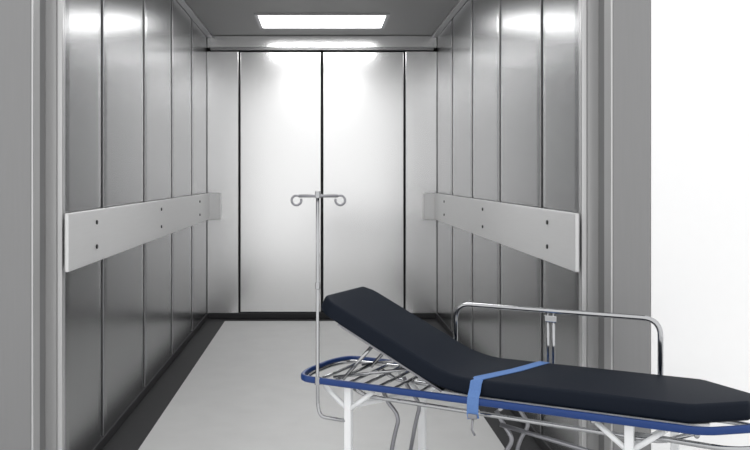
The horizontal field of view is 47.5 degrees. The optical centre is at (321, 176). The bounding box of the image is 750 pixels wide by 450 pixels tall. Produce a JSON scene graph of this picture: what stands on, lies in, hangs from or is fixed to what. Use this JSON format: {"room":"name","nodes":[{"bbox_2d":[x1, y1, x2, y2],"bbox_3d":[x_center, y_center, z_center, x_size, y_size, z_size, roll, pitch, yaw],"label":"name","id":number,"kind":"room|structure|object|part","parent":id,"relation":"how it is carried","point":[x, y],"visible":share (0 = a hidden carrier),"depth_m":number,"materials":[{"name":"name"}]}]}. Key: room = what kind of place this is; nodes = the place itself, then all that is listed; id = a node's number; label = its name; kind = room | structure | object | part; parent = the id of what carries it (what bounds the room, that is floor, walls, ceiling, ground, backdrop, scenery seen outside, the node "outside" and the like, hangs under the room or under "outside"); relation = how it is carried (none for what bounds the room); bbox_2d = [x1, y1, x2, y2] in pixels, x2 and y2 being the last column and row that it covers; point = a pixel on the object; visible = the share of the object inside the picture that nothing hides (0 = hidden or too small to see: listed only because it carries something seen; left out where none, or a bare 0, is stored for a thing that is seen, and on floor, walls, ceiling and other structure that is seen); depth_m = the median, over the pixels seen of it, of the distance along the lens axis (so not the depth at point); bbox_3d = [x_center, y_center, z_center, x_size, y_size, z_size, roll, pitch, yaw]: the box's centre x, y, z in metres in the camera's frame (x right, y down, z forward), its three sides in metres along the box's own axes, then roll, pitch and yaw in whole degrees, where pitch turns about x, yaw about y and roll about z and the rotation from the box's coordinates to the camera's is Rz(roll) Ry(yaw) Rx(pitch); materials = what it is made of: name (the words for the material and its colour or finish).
{"room":"hospital interior","nodes":[
{"label":"hospital interior","id":0,"kind":"room"},
{"bbox_2d":[64,0,206,449],"bbox_3d":[-1.115,0.000,5.708,0.120,2.600,4.444,0,0,0],"label":"wall","id":1,"kind":"structure","parent":0,"point":[135,71],"depth_m":4.63,"materials":[{"name":"grey metal"}]},
{"bbox_2d":[65,193,220,271],"bbox_3d":[-0.999,0.266,5.616,0.130,0.238,4.372,0,0,0],"label":"handrail","id":2,"kind":"object","parent":1,"relation":"attached to","point":[91,236],"visible":1,"depth_m":4.42,"materials":[{"name":"metal"}]},
{"bbox_2d":[92,313,207,449],"bbox_3d":[-1.066,1.274,5.660,0.038,0.047,4.335,0,0,0],"label":"baseboard","id":3,"kind":"structure","parent":1,"relation":"attached to","point":[104,439],"depth_m":4.99,"materials":[{"name":"metal"}]},
{"bbox_2d":[102,318,541,449],"bbox_3d":[0.000,1.323,2.465,10.000,0.053,10.930,0,0,0],"label":"floor","id":4,"kind":"structure","parent":0,"point":[237,384],"depth_m":4.83,"materials":[{"name":"rubber"}]},
{"bbox_2d":[291,191,749,449],"bbox_3d":[0.672,0.676,2.967,1.597,1.246,0.483,0,0,29],"label":"hospital gurney","id":5,"kind":"object","parent":4,"relation":"on","point":[661,403],"visible":1,"depth_m":2.92,"materials":[{"name":"black leather"}]},
{"bbox_3d":[0.647,0.964,2.998,1.286,0.398,0.356,0,0,29],"label":"leg frame","id":6,"kind":"part","parent":5,"relation":"part of","materials":[{"name":"white metal"}]},
{"bbox_3d":[0.669,0.750,2.986,1.573,0.024,0.424,0,0,29],"label":"bumper rail","id":7,"kind":"part","parent":5,"relation":"part of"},
{"bbox_3d":[0.686,0.781,2.977,1.585,0.082,0.394,0,0,29],"label":"deck frame","id":8,"kind":"part","parent":5,"relation":"part of","materials":[{"name":"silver metal"}]},
{"bbox_3d":[0.697,0.591,2.970,1.437,0.297,0.376,0,0,29],"label":"mattress","id":9,"kind":"part","parent":5,"relation":"part of","materials":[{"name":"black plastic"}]},
{"bbox_3d":[0.847,0.627,3.129,0.797,0.286,0.033,0,0,29],"label":"rail","id":10,"kind":"part","parent":5,"relation":"part of","materials":[{"name":"silver metal"}]},
{"bbox_2d":[207,36,436,317],"bbox_3d":[0.000,0.000,7.867,2.310,2.600,0.165,0,0,0],"label":"wall","id":11,"kind":"structure","parent":0,"point":[223,52],"depth_m":7.80,"materials":[{"name":"grey metal"}]},
{"bbox_2d":[240,52,320,311],"bbox_3d":[-0.381,0.046,7.843,0.743,2.397,0.035,0,0,0],"label":"door","id":12,"kind":"structure","parent":11,"relation":"in","point":[280,92],"depth_m":7.83,"materials":[{"name":"metal"}]},
{"bbox_2d":[323,52,403,307],"bbox_3d":[0.381,0.046,7.843,0.743,2.397,0.035,0,0,0],"label":"door","id":13,"kind":"structure","parent":11,"relation":"in","point":[363,92],"depth_m":7.83,"materials":[{"name":"metal"}]},
{"bbox_2d":[177,0,466,36],"bbox_3d":[0.000,-1.330,5.695,2.310,0.100,4.510,0,0,0],"label":"ceiling","id":14,"kind":"structure","parent":0,"point":[213,17],"depth_m":6.72,"materials":[{"name":"metal"}]},
{"bbox_2d":[254,13,389,28],"bbox_3d":[0.000,-1.293,7.065,1.080,0.015,0.630,0,0,0],"label":"ceiling light panel","id":15,"kind":"object","parent":14,"relation":"in","point":[264,20],"depth_m":7.02,"materials":[{"name":"white plastic"}]},
{"bbox_2d":[437,0,579,449],"bbox_3d":[1.115,0.000,5.708,0.120,2.600,4.444,0,0,0],"label":"wall","id":16,"kind":"structure","parent":0,"point":[508,71],"depth_m":4.78,"materials":[{"name":"grey metal"}]},
{"bbox_2d":[436,313,551,449],"bbox_3d":[1.066,1.274,5.660,0.038,0.047,4.335,0,0,0],"label":"baseboard","id":17,"kind":"structure","parent":16,"relation":"attached to","point":[541,443],"depth_m":4.48,"materials":[{"name":"metal"}]},
{"bbox_2d":[423,193,578,271],"bbox_3d":[0.999,0.266,5.616,0.130,0.238,4.372,0,0,0],"label":"handrail","id":18,"kind":"object","parent":16,"relation":"attached to","point":[552,236],"visible":1,"depth_m":4.45,"materials":[{"name":"metal"}]},
{"bbox_2d":[651,0,749,449],"bbox_3d":[0.000,-0.300,3.387,10.000,3.200,0.146,0,0,0],"label":"wall","id":19,"kind":"structure","parent":0,"point":[700,49],"depth_m":3.31,"materials":[{"name":"white paint"}]},
{"bbox_2d":[0,0,650,449],"bbox_3d":[0.000,-0.100,3.425,2.562,2.800,0.230,0,0,0],"label":"door frame","id":20,"kind":"structure","parent":19,"relation":"attached to","point":[615,35],"depth_m":3.31,"materials":[{"name":"metal"}]}
]}

